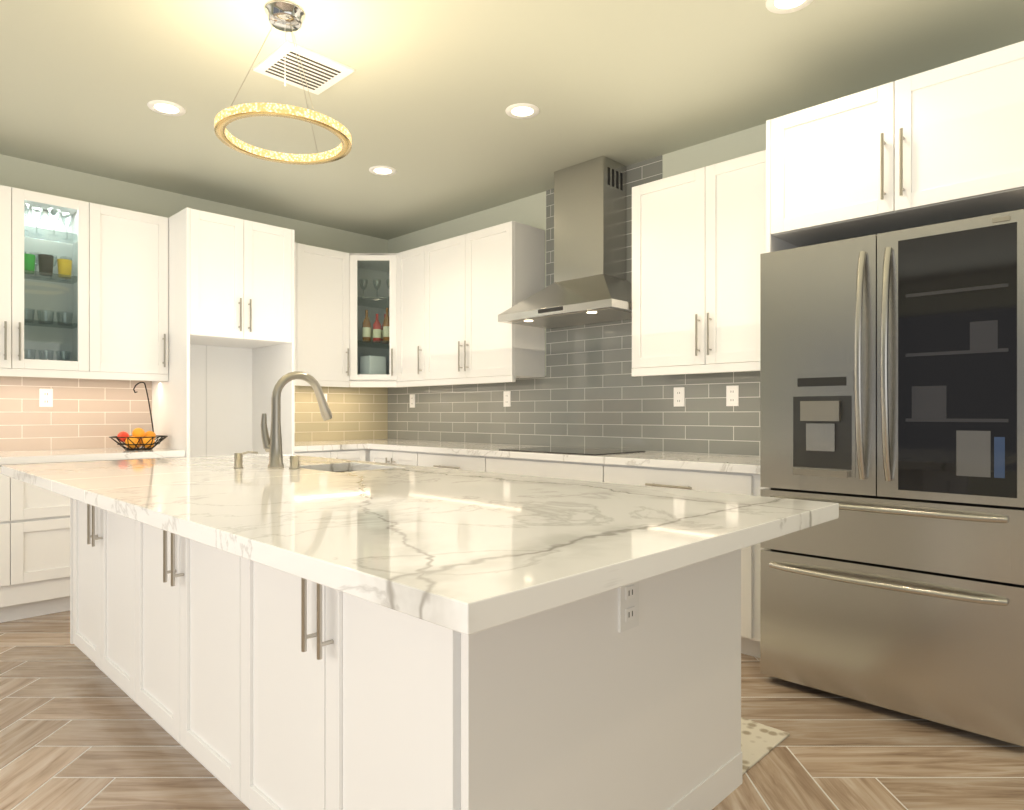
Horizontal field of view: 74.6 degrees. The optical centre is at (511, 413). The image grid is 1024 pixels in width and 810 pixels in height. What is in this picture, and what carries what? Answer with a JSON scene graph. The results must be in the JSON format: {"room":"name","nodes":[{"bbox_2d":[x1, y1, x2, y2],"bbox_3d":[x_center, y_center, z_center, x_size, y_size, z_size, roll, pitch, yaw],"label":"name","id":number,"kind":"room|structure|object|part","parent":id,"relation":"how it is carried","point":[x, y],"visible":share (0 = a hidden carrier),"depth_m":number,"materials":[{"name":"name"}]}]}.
{"room":"kitchen","nodes":[
{"label":"kitchen","id":0,"kind":"room"},
{"bbox_2d":[0,154,387,451],"bbox_3d":[-3.659,-0.220,3.688,0.150,2.740,7.350,0,0,44],"label":"wall","id":1,"kind":"structure","parent":0,"point":[19,173],"depth_m":4.69,"materials":[{"name":"white paint"}]},
{"bbox_2d":[0,185,27,372],"bbox_3d":[-3.164,-0.784,3.840,0.334,1.050,0.558,0,0,44],"label":"upper cabinet","id":2,"kind":"object","parent":1,"relation":"attached to","point":[13,201],"depth_m":3.89,"materials":[{"name":"white wood"}]},
{"bbox_2d":[60,199,167,376],"bbox_3d":[-2.597,-0.784,4.419,0.334,1.050,0.519,0,0,44],"label":"upper cabinet","id":3,"kind":"object","parent":1,"relation":"attached to","point":[83,289],"depth_m":4.30,"materials":[{"name":"white wood"}]},
{"bbox_2d":[0,376,387,451],"bbox_3d":[-3.027,-0.018,4.224,0.004,0.505,5.400,0,0,44],"label":"backsplash","id":4,"kind":"structure","parent":1,"relation":"attached to","point":[88,413],"depth_m":4.51,"materials":[{"name":"tile"}]},
{"bbox_2d":[39,389,52,406],"bbox_3d":[-2.966,-0.100,4.277,0.008,0.116,0.072,0,0,44],"label":"electrical outlet","id":5,"kind":"object","parent":4,"relation":"attached to","point":[45,397],"visible":1,"depth_m":4.27,"materials":[{"name":"white plastic"}]},
{"bbox_2d":[295,242,349,386],"bbox_3d":[-1.657,-0.762,5.351,0.372,1.095,0.648,0,0,44],"label":"upper cabinet","id":6,"kind":"object","parent":1,"relation":"attached to","point":[322,316],"visible":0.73,"depth_m":5.31,"materials":[{"name":"white wood"}]},
{"bbox_2d":[349,253,396,386],"bbox_3d":[-1.133,-0.762,5.717,0.609,1.095,0.604,0,0,44],"label":"upper cabinet","id":7,"kind":"object","parent":1,"relation":"attached to","point":[372,319],"visible":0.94,"depth_m":5.50,"materials":[{"name":"white wood"}]},
{"bbox_2d":[0,610,1023,809],"bbox_3d":[-0.552,1.175,0.128,11.492,0.050,8.726,0,0,44],"label":"floor","id":8,"kind":"structure","parent":0,"point":[80,729],"depth_m":2.27,"materials":[{"name":"brown wood"}]},
{"bbox_2d":[0,464,15,622],"bbox_3d":[-3.260,0.713,3.542,0.614,0.876,0.900,0,0,44],"label":"base cabinet","id":9,"kind":"object","parent":8,"relation":"on","point":[7,484],"depth_m":3.65,"materials":[{"name":"white wood"}]},
{"bbox_2d":[16,457,177,619],"bbox_3d":[-2.630,0.713,4.185,0.614,0.876,0.900,0,0,44],"label":"base cabinet","id":10,"kind":"object","parent":8,"relation":"on","point":[34,551],"depth_m":3.77,"materials":[{"name":"white wood"}]},
{"bbox_2d":[0,447,184,464],"bbox_3d":[-3.497,0.255,3.285,0.634,0.040,3.400,0,0,44],"label":"countertop","id":11,"kind":"structure","parent":10,"relation":"on","point":[29,457],"depth_m":3.97,"materials":[{"name":"stone"}]},
{"bbox_2d":[109,382,167,449],"bbox_3d":[-2.422,0.013,4.359,0.337,0.443,0.337,0,0,44],"label":"fruit basket","id":12,"kind":"object","parent":11,"relation":"on","point":[135,441],"visible":1,"depth_m":4.32,"materials":[{"name":"black metal"}]},
{"bbox_2d":[152,207,294,456],"bbox_3d":[-2.028,-0.080,4.744,0.692,2.460,0.736,0,0,44],"label":"tall cabinet","id":13,"kind":"object","parent":8,"relation":"on","point":[231,321],"visible":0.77,"depth_m":4.63,"materials":[{"name":"white wood"}]},
{"bbox_2d":[295,449,366,460],"bbox_3d":[-1.581,0.713,5.256,0.614,0.876,0.619,0,0,44],"label":"base cabinet","id":14,"kind":"object","parent":8,"relation":"on","point":[358,454],"depth_m":5.11,"materials":[{"name":"white wood"}]},
{"bbox_2d":[295,439,423,451],"bbox_3d":[-1.351,0.255,5.476,0.634,0.040,1.254,0,0,44],"label":"countertop","id":15,"kind":"structure","parent":14,"relation":"on","point":[328,445],"depth_m":5.19,"materials":[{"name":"stone"}]},
{"bbox_2d":[367,449,371,461],"bbox_3d":[-1.162,0.713,5.684,0.614,0.876,0.693,0,0,44],"label":"base cabinet","id":16,"kind":"object","parent":8,"relation":"on","point":[368,450],"depth_m":5.30,"materials":[{"name":"white wood"}]},
{"bbox_2d":[370,449,409,464],"bbox_3d":[-0.662,0.713,5.249,0.670,0.876,0.614,0,0,44],"label":"base cabinet","id":17,"kind":"object","parent":8,"relation":"on","point":[376,455],"depth_m":5.07,"materials":[{"name":"white wood"}]},
{"bbox_2d":[1,453,838,809],"bbox_3d":[-0.731,0.693,2.405,3.170,0.915,1.305,0,0,44],"label":"kitchen island","id":18,"kind":"object","parent":8,"relation":"on","point":[250,684],"depth_m":1.55,"materials":[{"name":"white stone"}]},
{"bbox_2d":[234,451,257,468],"bbox_3d":[-1.148,0.198,2.893,0.072,0.074,0.086,0,0,44],"label":"soap dispenser","id":19,"kind":"object","parent":18,"relation":"on","point":[238,460],"visible":1,"depth_m":2.88,"materials":[{"name":"silver metal"}]},
{"bbox_2d":[289,456,299,468],"bbox_3d":[-0.921,0.207,2.847,0.046,0.055,0.046,0,0,44],"label":"switch","id":20,"kind":"object","parent":18,"relation":"on","point":[294,462],"visible":1,"depth_m":2.83,"materials":[{"name":"silver metal"}]},
{"bbox_2d":[261,371,332,468],"bbox_3d":[-0.951,0.024,2.993,0.095,0.422,0.316,0,0,44],"label":"faucet","id":21,"kind":"object","parent":18,"relation":"on","point":[272,444],"visible":1,"depth_m":2.90,"materials":[{"name":"silver metal"}]},
{"bbox_3d":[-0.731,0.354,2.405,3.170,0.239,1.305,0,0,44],"label":"kitchen island top","id":22,"kind":"part","parent":18,"relation":"part of","materials":[{"name":"white stone"}]},
{"bbox_2d":[618,581,638,632],"bbox_3d":[0.263,0.425,1.506,0.008,0.116,0.072,0,0,44],"label":"outlet","id":23,"kind":"object","parent":18,"relation":"attached to","point":[628,607],"visible":0.98,"depth_m":1.50,"materials":[{"name":"white plastic"}]},
{"bbox_2d":[410,451,473,470],"bbox_3d":[-0.211,0.713,4.807,0.839,0.876,0.614,0,0,44],"label":"base cabinet","id":24,"kind":"object","parent":8,"relation":"on","point":[438,460],"depth_m":4.63,"materials":[{"name":"white wood"}]},
{"bbox_2d":[474,456,589,480],"bbox_3d":[0.380,0.713,4.228,1.064,0.876,0.614,0,0,44],"label":"base cabinet","id":25,"kind":"object","parent":8,"relation":"on","point":[528,467],"depth_m":4.04,"materials":[{"name":"white wood"}]},
{"bbox_2d":[590,463,765,657],"bbox_3d":[1.025,0.713,3.597,0.989,0.876,0.614,0,0,44],"label":"base cabinet","id":26,"kind":"object","parent":8,"relation":"on","point":[725,482],"depth_m":3.19,"materials":[{"name":"white wood"}]},
{"bbox_2d":[368,441,759,473],"bbox_3d":[0.232,0.255,4.360,3.190,0.040,0.634,0,0,44],"label":"countertop","id":27,"kind":"structure","parent":26,"relation":"on","point":[721,463],"depth_m":3.76,"materials":[{"name":"stone"}]},
{"bbox_2d":[499,447,644,454],"bbox_3d":[0.368,0.232,4.213,0.770,0.006,0.505,0,0,44],"label":"cooktop","id":28,"kind":"object","parent":27,"relation":"in","point":[578,451],"visible":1,"depth_m":4.16,"materials":[{"name":"black glass"}]},
{"bbox_2d":[741,717,789,774],"bbox_3d":[0.075,1.146,2.928,2.050,0.008,0.530,0,0,44],"label":"rug","id":29,"kind":"object","parent":8,"relation":"on","point":[759,741],"visible":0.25,"depth_m":2.35,"materials":[{"name":"beige fabric"}]},
{"bbox_2d":[760,209,1023,745],"bbox_3d":[1.631,0.220,2.809,0.910,1.820,0.842,0,0,44],"label":"fridge","id":30,"kind":"object","parent":8,"relation":"on","point":[892,393],"visible":0.98,"depth_m":2.49,"materials":[{"name":"grey metal"}]},
{"bbox_2d":[766,41,1023,487],"bbox_3d":[1.719,-0.080,2.863,1.030,2.460,0.692,0,0,44],"label":"wall cabinet","id":31,"kind":"object","parent":8,"relation":"on","point":[942,144],"visible":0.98,"depth_m":2.64,"materials":[{"name":"white wood"}]},
{"bbox_2d":[0,0,1023,239],"bbox_3d":[-0.373,-1.640,0.470,9.350,0.100,7.350,0,0,44],"label":"ceiling","id":32,"kind":"structure","parent":0,"point":[423,96],"depth_m":3.23,"materials":[{"name":"grey paint"}]},
{"bbox_2d":[147,100,185,115],"bbox_3d":[-1.797,-1.588,3.496,0.180,0.004,0.180,0,0,44],"label":"recessed light","id":33,"kind":"object","parent":32,"relation":"in","point":[166,107],"visible":1,"depth_m":3.48,"materials":[{"name":"white plastic"}]},
{"bbox_2d":[214,0,351,164],"bbox_3d":[-0.898,-1.334,2.656,0.512,0.510,0.512,0,0,44],"label":"chandelier","id":34,"kind":"object","parent":32,"relation":"hanging from","point":[285,16],"visible":1,"depth_m":2.61,"materials":[{"name":"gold metal"}]},
{"bbox_2d":[253,41,354,94],"bbox_3d":[-0.959,-1.583,3.094,0.330,0.012,0.330,0,0,44],"label":"ceiling vent","id":35,"kind":"object","parent":32,"relation":"in","point":[321,73],"visible":1,"depth_m":3.07,"materials":[{"name":"white metal"}]},
{"bbox_2d":[369,166,396,175],"bbox_3d":[-0.845,-1.588,4.397,0.180,0.004,0.180,0,0,44],"label":"recessed light","id":36,"kind":"object","parent":32,"relation":"in","point":[383,170],"visible":1,"depth_m":4.39,"materials":[{"name":"white"}]},
{"bbox_2d":[505,103,538,118],"bbox_3d":[0.055,-1.588,3.529,0.180,0.004,0.180,0,0,44],"label":"recessed light","id":37,"kind":"object","parent":32,"relation":"in","point":[525,110],"visible":1,"depth_m":3.52,"materials":[{"name":"white plastic"}]},
{"bbox_2d":[766,0,812,13],"bbox_3d":[1.069,-1.588,2.578,0.180,0.004,0.180,0,0,44],"label":"recessed light","id":38,"kind":"object","parent":32,"relation":"in","point":[784,6],"visible":1,"depth_m":2.61,"materials":[{"name":"white"}]},
{"bbox_2d":[388,123,765,455],"bbox_3d":[2.200,-0.220,2.990,9.200,2.740,0.150,0,0,44],"label":"wall","id":39,"kind":"structure","parent":0,"point":[530,211],"depth_m":4.84,"materials":[{"name":"white paint"}]},
{"bbox_2d":[397,248,432,384],"bbox_3d":[-0.674,-0.784,5.456,0.418,1.050,0.334,0,0,44],"label":"upper cabinet","id":40,"kind":"object","parent":39,"relation":"attached to","point":[406,260],"depth_m":5.40,"materials":[{"name":"white wood"}]},
{"bbox_2d":[417,221,544,384],"bbox_3d":[-0.245,-0.784,5.037,1.019,1.050,0.334,0,0,44],"label":"upper cabinet","id":41,"kind":"object","parent":39,"relation":"attached to","point":[457,296],"depth_m":4.80,"materials":[{"name":"white wood"}]},
{"bbox_2d":[498,156,631,328],"bbox_3d":[0.412,-1.091,4.266,0.910,0.994,0.516,0,0,44],"label":"range hood","id":42,"kind":"object","parent":39,"relation":"attached to","point":[591,284],"visible":0.98,"depth_m":4.22,"materials":[{"name":"silver metal"}]},
{"bbox_2d":[388,155,759,455],"bbox_3d":[0.228,-0.677,4.813,3.830,1.825,0.004,0,0,44],"label":"backsplash","id":43,"kind":"structure","parent":39,"relation":"attached to","point":[588,390],"depth_m":4.49,"materials":[{"name":"grey tile"}]},
{"bbox_2d":[410,394,414,407],"bbox_3d":[-0.874,-0.110,5.883,0.072,0.116,0.008,0,0,44],"label":"electrical outlet","id":44,"kind":"object","parent":43,"relation":"attached to","point":[412,400],"visible":1,"depth_m":5.88,"materials":[{"name":"white plastic"}]},
{"bbox_2d":[503,391,510,406],"bbox_3d":[-0.038,-0.110,5.064,0.072,0.116,0.008,0,0,44],"label":"electrical outlet","id":45,"kind":"object","parent":43,"relation":"attached to","point":[506,398],"visible":1,"depth_m":5.06,"materials":[{"name":"white plastic"}]},
{"bbox_2d":[674,387,684,406],"bbox_3d":[1.006,-0.100,4.043,0.072,0.116,0.008,0,0,44],"label":"electrical outlet","id":46,"kind":"object","parent":43,"relation":"attached to","point":[679,396],"visible":1,"depth_m":4.04,"materials":[{"name":"white plastic"}]},
{"bbox_2d":[726,385,738,405],"bbox_3d":[1.248,-0.100,3.805,0.072,0.116,0.008,0,0,44],"label":"electrical outlet","id":47,"kind":"object","parent":43,"relation":"attached to","point":[732,395],"visible":1,"depth_m":3.80,"materials":[{"name":"white plastic"}]},
{"bbox_2d":[632,150,765,376],"bbox_3d":[1.129,-0.762,3.665,0.935,1.095,0.372,0,0,44],"label":"upper cabinet","id":48,"kind":"object","parent":39,"relation":"attached to","point":[698,241],"visible":0.75,"depth_m":3.58,"materials":[{"name":"white wood"}]}
]}

